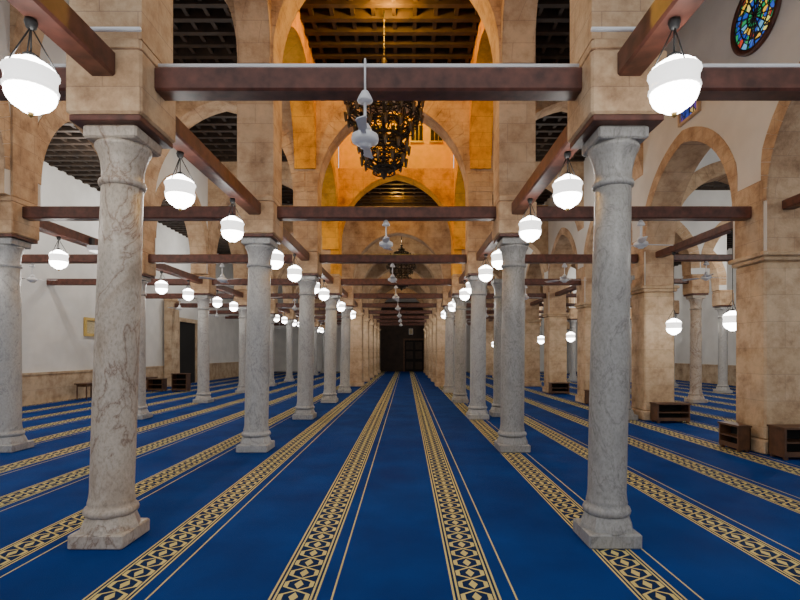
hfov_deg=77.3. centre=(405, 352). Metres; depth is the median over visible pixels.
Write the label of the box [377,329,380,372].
stone pier
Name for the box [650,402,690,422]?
shoe rack
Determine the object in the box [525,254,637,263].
tie beam
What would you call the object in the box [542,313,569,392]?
stone pier
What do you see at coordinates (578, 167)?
stone arch
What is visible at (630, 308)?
marble column
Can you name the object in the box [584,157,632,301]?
stone arch
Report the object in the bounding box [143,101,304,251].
stone arch
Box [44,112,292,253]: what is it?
ceiling
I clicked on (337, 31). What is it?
ceiling
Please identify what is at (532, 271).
stone arch
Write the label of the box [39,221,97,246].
tie beam
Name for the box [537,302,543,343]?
hanging lamp
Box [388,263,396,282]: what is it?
ceiling fan
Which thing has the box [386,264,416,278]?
chandelier
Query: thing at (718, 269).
stone arch
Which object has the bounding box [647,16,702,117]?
hanging lamp
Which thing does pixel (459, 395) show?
marble column
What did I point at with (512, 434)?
marble column
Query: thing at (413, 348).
door
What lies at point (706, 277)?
ceiling fan
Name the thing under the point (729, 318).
hanging lamp
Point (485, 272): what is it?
hanging lamp
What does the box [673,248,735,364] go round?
wall
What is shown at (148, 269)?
marble column
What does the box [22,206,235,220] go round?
tie beam
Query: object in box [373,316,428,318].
tie beam
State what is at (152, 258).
tie beam
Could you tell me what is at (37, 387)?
trim
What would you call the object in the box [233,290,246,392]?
marble column
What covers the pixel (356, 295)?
tie beam
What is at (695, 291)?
marble column
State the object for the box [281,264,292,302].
stone arch
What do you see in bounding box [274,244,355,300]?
stone arch
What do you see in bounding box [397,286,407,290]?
chandelier
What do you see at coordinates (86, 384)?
table
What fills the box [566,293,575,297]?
tie beam
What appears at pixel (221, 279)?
ceiling fan
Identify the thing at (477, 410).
marble column
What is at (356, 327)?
stone pier
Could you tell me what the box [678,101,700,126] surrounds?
window
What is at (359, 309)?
block
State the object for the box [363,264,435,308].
stone arch
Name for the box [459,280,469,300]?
hanging lamp
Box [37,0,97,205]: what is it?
stone arch
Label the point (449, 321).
marble column
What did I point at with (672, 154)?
stone arch
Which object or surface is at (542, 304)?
tie beam
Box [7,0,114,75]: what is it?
tie beam
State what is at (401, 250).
chandelier
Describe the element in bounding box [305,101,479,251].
stone arch
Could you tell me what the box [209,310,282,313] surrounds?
tie beam
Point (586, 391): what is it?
shoe rack
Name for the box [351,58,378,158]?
ceiling fan
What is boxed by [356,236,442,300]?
stone arch
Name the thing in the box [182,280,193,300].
hanging lamp
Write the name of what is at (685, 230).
stone arch
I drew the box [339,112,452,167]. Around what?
wall
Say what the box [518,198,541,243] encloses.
hanging lamp
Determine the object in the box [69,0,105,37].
stone arch
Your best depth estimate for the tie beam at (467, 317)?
32.04 m
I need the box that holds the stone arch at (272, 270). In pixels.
[271,269,273,299]
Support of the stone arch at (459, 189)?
on the stone arch at (543, 108)
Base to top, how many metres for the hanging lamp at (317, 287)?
0.647 m
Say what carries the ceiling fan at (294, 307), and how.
hanging from the tie beam at (275, 295)
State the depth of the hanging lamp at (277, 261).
9.35 m
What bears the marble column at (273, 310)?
on the floor
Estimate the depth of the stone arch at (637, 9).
4.01 m
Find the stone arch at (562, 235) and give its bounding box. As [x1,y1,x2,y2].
[548,195,577,312]
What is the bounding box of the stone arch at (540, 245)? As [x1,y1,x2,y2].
[492,205,547,272]
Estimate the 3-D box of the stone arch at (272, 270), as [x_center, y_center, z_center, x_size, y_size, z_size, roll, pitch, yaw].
[-6.570,-4.410,22.190,0.528,3.780,3.440,0,0,0]
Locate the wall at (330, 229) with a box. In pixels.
[321,148,338,249]
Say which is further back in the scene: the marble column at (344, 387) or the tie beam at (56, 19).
the marble column at (344, 387)
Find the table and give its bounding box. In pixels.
[74,382,91,399]
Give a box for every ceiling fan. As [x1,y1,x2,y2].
[21,263,39,282]
[168,299,193,309]
[199,263,241,282]
[282,299,298,309]
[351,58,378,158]
[379,220,392,250]
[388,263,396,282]
[392,285,398,299]
[525,285,528,299]
[545,263,571,282]
[631,220,672,248]
[682,261,713,280]
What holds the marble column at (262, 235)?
on the floor
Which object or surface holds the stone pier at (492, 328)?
on the floor
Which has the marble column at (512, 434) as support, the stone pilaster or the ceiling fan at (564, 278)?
the stone pilaster
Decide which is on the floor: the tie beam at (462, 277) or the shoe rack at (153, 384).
the shoe rack at (153, 384)
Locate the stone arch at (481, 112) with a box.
[469,21,492,168]
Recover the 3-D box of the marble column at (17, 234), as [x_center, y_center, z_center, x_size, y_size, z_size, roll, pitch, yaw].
[-6.570,-0.460,8.260,0.610,4.120,0.610,0,0,0]
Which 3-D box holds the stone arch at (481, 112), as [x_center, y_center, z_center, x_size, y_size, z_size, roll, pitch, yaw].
[1.780,-5.710,10.250,0.528,2.620,3.440,0,0,0]
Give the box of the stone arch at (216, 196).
[208,162,329,276]
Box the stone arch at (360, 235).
[346,221,450,290]
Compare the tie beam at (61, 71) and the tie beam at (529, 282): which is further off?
the tie beam at (529, 282)
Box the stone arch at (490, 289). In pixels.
[486,275,494,301]
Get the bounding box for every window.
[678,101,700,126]
[730,0,781,56]
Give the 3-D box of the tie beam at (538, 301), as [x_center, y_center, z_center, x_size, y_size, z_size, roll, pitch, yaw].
[6.000,-2.325,22.190,0.200,0.150,3.310,0,0,0]
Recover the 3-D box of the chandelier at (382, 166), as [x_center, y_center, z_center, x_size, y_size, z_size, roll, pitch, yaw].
[-0.440,-5.155,10.000,1.626,3.370,1.650,0,0,24]
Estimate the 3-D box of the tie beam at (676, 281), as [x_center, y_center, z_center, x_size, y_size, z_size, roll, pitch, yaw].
[7.737,-2.325,16.220,2.755,0.150,0.200,0,0,0]
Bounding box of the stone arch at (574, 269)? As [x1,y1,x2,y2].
[574,269,575,307]
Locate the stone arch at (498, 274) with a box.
[492,267,501,278]
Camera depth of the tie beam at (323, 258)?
12.14 m
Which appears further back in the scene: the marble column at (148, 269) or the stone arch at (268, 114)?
the marble column at (148, 269)
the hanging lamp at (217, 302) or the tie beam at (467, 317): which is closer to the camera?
the hanging lamp at (217, 302)
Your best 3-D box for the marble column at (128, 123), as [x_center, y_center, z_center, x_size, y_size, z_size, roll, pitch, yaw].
[-2.433,-0.460,4.280,0.657,4.120,0.610,0,0,0]
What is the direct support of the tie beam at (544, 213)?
attached to the marble column at (512, 434)
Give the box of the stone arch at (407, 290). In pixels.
[377,288,425,319]
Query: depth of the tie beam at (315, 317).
32.04 m
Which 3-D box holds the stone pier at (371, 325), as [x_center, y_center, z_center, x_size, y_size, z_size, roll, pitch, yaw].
[-2.410,-0.160,32.140,0.800,3.520,0.800,0,0,0]
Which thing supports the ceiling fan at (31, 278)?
hanging from the tie beam at (26, 258)
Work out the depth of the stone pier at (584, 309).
15.97 m
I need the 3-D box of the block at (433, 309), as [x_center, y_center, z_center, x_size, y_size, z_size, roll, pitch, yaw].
[1.780,-2.220,28.160,0.600,0.600,0.600,0,0,0]
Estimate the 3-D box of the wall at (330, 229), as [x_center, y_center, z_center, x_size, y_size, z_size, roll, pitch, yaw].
[-2.410,-6.150,14.230,0.528,5.700,3.440,0,0,0]
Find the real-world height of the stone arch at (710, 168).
2.880 m
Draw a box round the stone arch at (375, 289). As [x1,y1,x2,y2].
[369,269,431,309]
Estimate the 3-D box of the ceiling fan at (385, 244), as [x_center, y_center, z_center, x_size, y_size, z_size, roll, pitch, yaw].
[-0.330,-1.960,8.260,0.230,0.480,0.903,0,0,0]
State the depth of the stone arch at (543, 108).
11.97 m
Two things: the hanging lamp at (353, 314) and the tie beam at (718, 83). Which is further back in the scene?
the hanging lamp at (353, 314)
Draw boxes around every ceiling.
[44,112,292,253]
[173,0,569,63]
[355,180,437,205]
[492,112,585,204]
[674,181,731,266]
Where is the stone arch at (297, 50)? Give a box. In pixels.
[282,10,315,168]
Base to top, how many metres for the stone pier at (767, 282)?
3.200 m
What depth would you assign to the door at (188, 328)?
26.39 m
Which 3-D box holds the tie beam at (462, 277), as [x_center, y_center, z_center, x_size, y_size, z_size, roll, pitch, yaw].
[1.780,-2.300,14.230,0.200,0.200,3.364,0,0,0]
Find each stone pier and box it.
[350,313,364,386]
[363,318,370,381]
[369,323,374,377]
[374,326,377,374]
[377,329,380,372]
[423,329,425,372]
[425,326,428,374]
[427,323,431,377]
[430,318,435,381]
[434,313,445,386]
[486,331,492,374]
[492,328,493,376]
[524,319,541,386]
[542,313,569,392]
[574,302,590,403]
[631,285,679,420]
[728,251,799,454]
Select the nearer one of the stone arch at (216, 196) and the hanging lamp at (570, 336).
the stone arch at (216, 196)
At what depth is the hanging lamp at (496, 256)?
9.35 m
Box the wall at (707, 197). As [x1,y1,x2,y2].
[700,190,731,273]
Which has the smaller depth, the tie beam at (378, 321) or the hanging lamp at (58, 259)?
the hanging lamp at (58, 259)
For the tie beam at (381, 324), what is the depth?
40.00 m
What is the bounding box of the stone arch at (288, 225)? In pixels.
[247,205,345,289]
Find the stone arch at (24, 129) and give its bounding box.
[10,0,254,204]
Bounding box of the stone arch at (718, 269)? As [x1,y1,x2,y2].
[710,234,726,290]
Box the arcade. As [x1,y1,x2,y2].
[493,0,763,327]
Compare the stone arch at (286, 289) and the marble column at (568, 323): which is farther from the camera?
the marble column at (568, 323)
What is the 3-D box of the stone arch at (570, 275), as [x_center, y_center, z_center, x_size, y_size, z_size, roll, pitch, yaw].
[7.865,-3.960,28.160,3.070,2.880,0.528,0,0,0]
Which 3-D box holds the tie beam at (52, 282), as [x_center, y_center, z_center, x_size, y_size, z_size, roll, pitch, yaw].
[-9.234,-2.300,16.220,4.712,0.200,0.200,0,0,0]
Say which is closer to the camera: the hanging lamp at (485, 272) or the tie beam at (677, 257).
the hanging lamp at (485, 272)
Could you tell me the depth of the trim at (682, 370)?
26.78 m
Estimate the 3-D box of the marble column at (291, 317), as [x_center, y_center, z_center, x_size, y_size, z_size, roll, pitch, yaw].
[-6.570,-0.460,28.160,0.610,4.120,0.610,0,0,0]
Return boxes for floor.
[0,372,799,599]
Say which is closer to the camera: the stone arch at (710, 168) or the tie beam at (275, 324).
the stone arch at (710, 168)
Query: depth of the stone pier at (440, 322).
23.86 m
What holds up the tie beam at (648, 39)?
attached to the marble column at (612, 114)
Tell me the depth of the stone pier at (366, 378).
27.84 m
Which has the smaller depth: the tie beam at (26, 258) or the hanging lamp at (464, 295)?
the tie beam at (26, 258)
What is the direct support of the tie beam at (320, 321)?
attached to the marble column at (316, 324)
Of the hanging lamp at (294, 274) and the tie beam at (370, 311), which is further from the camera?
the tie beam at (370, 311)
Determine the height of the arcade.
5.419 m
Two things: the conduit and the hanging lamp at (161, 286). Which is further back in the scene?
the hanging lamp at (161, 286)
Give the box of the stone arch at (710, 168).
[681,148,728,205]
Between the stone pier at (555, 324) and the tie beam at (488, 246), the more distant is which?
the stone pier at (555, 324)
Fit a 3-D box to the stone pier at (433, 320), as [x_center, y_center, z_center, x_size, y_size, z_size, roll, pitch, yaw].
[1.780,-0.160,28.160,0.800,3.520,0.800,0,0,0]
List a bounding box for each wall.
[21,162,238,372]
[274,286,576,371]
[321,148,338,249]
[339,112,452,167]
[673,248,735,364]
[700,190,731,273]
[761,0,799,250]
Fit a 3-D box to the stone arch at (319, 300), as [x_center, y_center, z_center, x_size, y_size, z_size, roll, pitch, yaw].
[-4.490,-4.210,36.120,4.160,3.380,0.568,0,0,0]
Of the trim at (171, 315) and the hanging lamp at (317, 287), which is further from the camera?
the trim at (171, 315)
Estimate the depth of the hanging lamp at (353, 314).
22.95 m
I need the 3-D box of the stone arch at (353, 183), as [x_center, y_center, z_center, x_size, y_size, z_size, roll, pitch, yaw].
[-0.315,-4.210,16.220,4.190,3.380,0.568,0,0,0]
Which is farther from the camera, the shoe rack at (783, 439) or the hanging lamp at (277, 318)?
the hanging lamp at (277, 318)
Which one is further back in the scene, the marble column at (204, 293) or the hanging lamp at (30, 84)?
the marble column at (204, 293)
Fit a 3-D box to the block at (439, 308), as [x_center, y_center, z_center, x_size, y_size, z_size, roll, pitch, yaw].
[1.780,-2.220,24.180,0.600,0.600,0.600,0,0,0]
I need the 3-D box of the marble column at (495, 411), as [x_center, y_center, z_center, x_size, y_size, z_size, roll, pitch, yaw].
[2.401,-0.130,12.740,0.524,3.460,0.524,0,0,0]
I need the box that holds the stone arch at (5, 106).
[0,0,10,194]
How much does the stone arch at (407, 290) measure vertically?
3.380 m
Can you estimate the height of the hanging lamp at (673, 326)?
1.867 m
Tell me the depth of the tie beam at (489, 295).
20.10 m
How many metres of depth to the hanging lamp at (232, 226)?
7.03 m
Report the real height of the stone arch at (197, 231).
3.780 m
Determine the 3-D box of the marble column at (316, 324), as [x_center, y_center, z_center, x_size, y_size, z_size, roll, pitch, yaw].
[-6.570,-0.460,36.120,0.610,4.120,0.610,0,0,0]
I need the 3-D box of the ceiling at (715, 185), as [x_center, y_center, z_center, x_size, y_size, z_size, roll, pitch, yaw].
[11.275,-5.360,23.100,9.850,0.320,40.200,0,0,0]
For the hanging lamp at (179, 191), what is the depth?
5.38 m
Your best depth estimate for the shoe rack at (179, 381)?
20.99 m
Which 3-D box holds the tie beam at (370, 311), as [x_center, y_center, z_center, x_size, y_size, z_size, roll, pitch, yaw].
[-0.315,-2.300,28.160,3.574,0.200,0.200,0,0,0]
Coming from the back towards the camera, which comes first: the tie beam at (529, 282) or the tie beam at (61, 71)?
the tie beam at (529, 282)
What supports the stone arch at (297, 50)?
attached to the stone arch at (24, 129)
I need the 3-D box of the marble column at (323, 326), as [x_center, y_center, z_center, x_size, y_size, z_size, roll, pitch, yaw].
[-6.570,-0.460,40.100,0.610,4.120,0.610,0,0,0]
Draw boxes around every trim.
[22,362,238,405]
[164,299,180,386]
[675,363,735,385]
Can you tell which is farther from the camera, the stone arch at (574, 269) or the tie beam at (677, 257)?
the stone arch at (574, 269)
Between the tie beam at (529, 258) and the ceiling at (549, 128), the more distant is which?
the ceiling at (549, 128)
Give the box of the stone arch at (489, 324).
[486,289,492,330]
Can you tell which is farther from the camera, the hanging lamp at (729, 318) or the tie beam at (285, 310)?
the tie beam at (285, 310)
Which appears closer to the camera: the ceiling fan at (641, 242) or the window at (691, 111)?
the ceiling fan at (641, 242)
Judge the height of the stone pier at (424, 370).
3.520 m
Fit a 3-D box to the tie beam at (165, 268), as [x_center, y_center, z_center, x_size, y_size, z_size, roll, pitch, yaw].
[-6.570,-2.300,14.230,0.200,0.200,3.364,0,0,0]
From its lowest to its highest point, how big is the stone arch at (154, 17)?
4.580 m
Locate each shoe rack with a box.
[147,378,166,391]
[171,373,190,391]
[548,382,569,393]
[584,390,588,404]
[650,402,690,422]
[717,421,751,451]
[767,424,799,459]
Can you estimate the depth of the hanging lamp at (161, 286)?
13.35 m
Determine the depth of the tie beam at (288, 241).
10.55 m
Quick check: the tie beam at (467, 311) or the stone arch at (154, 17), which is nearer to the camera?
the stone arch at (154, 17)
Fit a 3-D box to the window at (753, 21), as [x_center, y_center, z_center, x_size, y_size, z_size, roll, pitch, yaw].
[5.635,-5.450,8.080,0.050,1.140,1.140,0,0,0]
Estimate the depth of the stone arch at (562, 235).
19.35 m
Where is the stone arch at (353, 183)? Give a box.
[330,168,461,276]
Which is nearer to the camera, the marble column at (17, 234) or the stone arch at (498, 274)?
the marble column at (17, 234)
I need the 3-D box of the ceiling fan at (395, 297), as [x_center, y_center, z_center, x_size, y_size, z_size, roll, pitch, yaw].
[-0.330,-1.960,16.220,0.230,0.480,0.903,0,0,0]
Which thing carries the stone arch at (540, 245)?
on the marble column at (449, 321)
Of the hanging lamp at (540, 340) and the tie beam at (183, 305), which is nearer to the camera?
the hanging lamp at (540, 340)
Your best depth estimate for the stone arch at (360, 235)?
19.93 m
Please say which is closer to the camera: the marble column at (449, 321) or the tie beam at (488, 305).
the marble column at (449, 321)
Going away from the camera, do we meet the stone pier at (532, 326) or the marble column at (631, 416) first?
the marble column at (631, 416)
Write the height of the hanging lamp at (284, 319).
0.647 m
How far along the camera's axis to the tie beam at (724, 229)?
10.18 m
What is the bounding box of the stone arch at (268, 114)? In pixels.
[255,0,516,204]
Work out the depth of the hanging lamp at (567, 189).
5.38 m
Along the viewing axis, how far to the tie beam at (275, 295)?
20.10 m
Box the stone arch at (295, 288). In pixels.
[293,286,298,302]
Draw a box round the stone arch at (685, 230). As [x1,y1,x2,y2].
[674,190,699,275]
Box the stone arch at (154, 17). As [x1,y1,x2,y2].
[106,0,627,63]
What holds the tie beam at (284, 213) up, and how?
attached to the marble column at (512, 434)
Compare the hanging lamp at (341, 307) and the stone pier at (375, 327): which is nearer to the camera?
the hanging lamp at (341, 307)
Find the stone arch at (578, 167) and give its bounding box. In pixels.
[462,161,583,272]
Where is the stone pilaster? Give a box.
[517,31,535,194]
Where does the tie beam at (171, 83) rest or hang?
attached to the marble column at (128, 123)
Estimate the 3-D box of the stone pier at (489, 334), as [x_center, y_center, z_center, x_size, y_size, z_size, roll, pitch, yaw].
[6.030,0.000,36.120,0.880,3.200,0.880,0,0,0]
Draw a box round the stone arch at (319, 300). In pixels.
[318,286,322,315]
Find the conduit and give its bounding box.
[48,27,799,66]
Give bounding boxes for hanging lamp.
[0,16,60,117]
[48,236,68,270]
[155,271,167,294]
[164,151,195,210]
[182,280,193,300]
[213,290,221,307]
[220,198,243,243]
[229,295,237,311]
[271,245,283,270]
[274,315,279,321]
[282,312,286,323]
[287,254,301,282]
[315,283,319,293]
[319,280,328,300]
[337,297,344,311]
[351,308,355,318]
[448,297,454,311]
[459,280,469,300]
[466,282,470,293]
[478,254,492,282]
[491,245,501,270]
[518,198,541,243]
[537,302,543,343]
[552,151,582,210]
[566,291,574,342]
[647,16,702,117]
[666,252,681,335]
[722,230,735,332]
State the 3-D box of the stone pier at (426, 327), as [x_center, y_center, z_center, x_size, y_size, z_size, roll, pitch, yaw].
[1.780,-0.160,36.120,0.800,3.520,0.800,0,0,0]
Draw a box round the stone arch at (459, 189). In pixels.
[454,156,465,249]
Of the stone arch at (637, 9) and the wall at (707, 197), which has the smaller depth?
the stone arch at (637, 9)
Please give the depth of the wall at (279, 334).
43.20 m
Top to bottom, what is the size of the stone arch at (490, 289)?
3.380 m
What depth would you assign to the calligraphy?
18.22 m
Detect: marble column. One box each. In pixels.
[0,195,38,452]
[66,38,175,549]
[137,248,155,419]
[190,274,215,402]
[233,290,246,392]
[236,195,282,452]
[269,300,277,385]
[283,308,295,381]
[292,248,321,419]
[314,319,319,374]
[320,325,324,372]
[321,274,341,402]
[338,290,354,392]
[442,290,454,392]
[451,274,468,402]
[465,248,492,419]
[489,279,501,416]
[492,195,536,452]
[566,308,577,381]
[567,38,666,548]
[567,321,569,372]
[628,275,637,419]
[630,308,631,381]
[674,300,678,385]
[683,274,708,402]
[712,290,733,392]
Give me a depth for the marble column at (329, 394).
16.04 m
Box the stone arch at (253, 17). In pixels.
[233,0,270,63]
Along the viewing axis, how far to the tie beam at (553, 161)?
6.25 m
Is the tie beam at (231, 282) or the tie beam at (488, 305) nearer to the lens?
the tie beam at (231, 282)
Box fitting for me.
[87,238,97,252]
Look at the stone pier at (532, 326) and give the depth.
23.82 m
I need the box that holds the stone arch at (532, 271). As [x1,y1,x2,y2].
[525,246,543,318]
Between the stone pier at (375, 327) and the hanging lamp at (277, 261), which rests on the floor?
the stone pier at (375, 327)
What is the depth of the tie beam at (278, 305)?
24.08 m
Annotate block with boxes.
[353,300,362,312]
[363,308,368,317]
[432,308,435,317]
[436,300,443,312]
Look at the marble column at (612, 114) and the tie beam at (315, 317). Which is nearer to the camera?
the marble column at (612, 114)
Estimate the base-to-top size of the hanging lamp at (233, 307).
0.647 m
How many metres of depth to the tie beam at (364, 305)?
24.08 m
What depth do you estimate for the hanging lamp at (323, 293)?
14.99 m
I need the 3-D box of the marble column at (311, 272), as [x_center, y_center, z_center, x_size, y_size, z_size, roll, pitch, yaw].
[-2.422,-0.460,12.240,0.635,4.120,0.610,0,0,0]
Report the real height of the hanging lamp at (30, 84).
0.647 m
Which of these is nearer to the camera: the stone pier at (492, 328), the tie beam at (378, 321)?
the stone pier at (492, 328)
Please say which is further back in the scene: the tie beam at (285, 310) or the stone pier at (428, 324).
the stone pier at (428, 324)
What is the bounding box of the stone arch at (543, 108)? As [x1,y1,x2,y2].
[480,101,642,246]
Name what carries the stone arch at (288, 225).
on the marble column at (344, 387)
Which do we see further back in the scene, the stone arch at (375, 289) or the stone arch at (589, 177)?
the stone arch at (375, 289)
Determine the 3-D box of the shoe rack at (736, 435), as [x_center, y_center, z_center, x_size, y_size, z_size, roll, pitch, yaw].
[5.450,1.385,8.300,0.230,0.430,0.530,0,0,0]
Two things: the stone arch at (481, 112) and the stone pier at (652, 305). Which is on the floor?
the stone pier at (652, 305)
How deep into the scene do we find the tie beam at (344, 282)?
16.12 m
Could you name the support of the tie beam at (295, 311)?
attached to the marble column at (291, 317)
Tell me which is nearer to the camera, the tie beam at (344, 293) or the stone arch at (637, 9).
the stone arch at (637, 9)
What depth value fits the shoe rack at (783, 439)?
7.62 m
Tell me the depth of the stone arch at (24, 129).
8.05 m
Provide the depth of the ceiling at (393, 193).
18.21 m
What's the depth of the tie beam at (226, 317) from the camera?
32.04 m
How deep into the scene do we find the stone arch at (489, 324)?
35.71 m
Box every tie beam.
[0,67,65,100]
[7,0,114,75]
[21,254,97,263]
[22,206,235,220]
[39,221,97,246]
[47,279,189,285]
[145,293,232,298]
[148,254,291,263]
[155,67,581,100]
[156,264,202,283]
[173,116,260,214]
[174,303,229,307]
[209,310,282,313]
[212,279,320,285]
[216,286,242,297]
[225,316,297,318]
[271,293,319,298]
[274,323,297,325]
[276,303,325,307]
[277,206,495,220]
[278,308,289,313]
[282,227,308,260]
[294,310,341,313]
[314,316,341,318]
[319,254,466,263]
[319,320,341,322]
[321,267,332,283]
[341,279,451,285]
[342,288,347,297]
[354,293,442,298]
[362,303,436,307]
[369,310,431,313]
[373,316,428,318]
[377,320,425,322]
[380,323,423,325]
[454,316,493,318]
[459,270,467,283]
[466,303,493,307]
[466,310,493,313]
[469,293,545,298]
[476,232,496,260]
[487,279,580,285]
[512,125,577,214]
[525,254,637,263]
[530,299,543,305]
[537,206,751,220]
[539,303,575,306]
[555,286,575,295]
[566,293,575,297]
[617,0,704,75]
[655,221,732,257]
[674,254,731,261]
[674,279,688,283]
[695,67,799,100]
[782,193,799,209]
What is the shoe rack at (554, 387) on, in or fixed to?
on the floor
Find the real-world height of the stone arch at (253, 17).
2.420 m
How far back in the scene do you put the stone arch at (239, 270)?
19.64 m
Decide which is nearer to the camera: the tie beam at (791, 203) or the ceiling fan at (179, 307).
the tie beam at (791, 203)
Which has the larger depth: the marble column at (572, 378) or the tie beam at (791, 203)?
the marble column at (572, 378)
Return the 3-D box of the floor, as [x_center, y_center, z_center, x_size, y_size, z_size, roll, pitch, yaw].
[2.300,1.700,20.250,28.400,0.200,46.500,0,0,0]
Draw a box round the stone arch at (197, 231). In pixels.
[155,148,207,273]
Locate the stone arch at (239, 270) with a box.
[216,202,247,289]
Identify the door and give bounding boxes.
[179,317,197,382]
[403,338,423,371]
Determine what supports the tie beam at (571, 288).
attached to the arcade
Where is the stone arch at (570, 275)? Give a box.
[566,267,573,308]
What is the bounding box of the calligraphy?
[84,317,94,336]
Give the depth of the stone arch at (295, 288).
27.91 m
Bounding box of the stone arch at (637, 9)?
[628,0,654,37]
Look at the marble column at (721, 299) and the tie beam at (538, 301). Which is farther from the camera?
the tie beam at (538, 301)
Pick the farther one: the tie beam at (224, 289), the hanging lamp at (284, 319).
the hanging lamp at (284, 319)
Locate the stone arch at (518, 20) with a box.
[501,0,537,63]
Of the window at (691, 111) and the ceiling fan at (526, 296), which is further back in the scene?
the ceiling fan at (526, 296)
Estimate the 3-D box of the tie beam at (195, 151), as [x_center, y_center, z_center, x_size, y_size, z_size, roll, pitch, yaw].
[-2.410,-2.300,6.270,0.200,0.200,3.364,0,0,0]
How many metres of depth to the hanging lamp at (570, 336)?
18.17 m
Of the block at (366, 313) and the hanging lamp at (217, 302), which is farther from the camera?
the block at (366, 313)
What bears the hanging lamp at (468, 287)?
hanging from the tie beam at (462, 277)
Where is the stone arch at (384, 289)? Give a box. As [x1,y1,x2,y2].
[373,286,428,315]
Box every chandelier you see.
[343,11,424,179]
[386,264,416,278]
[390,236,410,253]
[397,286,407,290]
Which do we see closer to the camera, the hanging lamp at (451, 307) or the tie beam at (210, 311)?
the hanging lamp at (451, 307)
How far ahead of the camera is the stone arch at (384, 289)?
35.84 m
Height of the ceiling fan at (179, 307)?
0.480 m
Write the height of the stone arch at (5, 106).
4.500 m
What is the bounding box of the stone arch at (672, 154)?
[643,0,737,284]
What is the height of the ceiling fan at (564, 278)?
0.480 m
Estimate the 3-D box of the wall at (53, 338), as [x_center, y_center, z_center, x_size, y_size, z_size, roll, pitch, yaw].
[-11.750,-2.850,20.100,0.300,8.900,46.200,0,0,0]

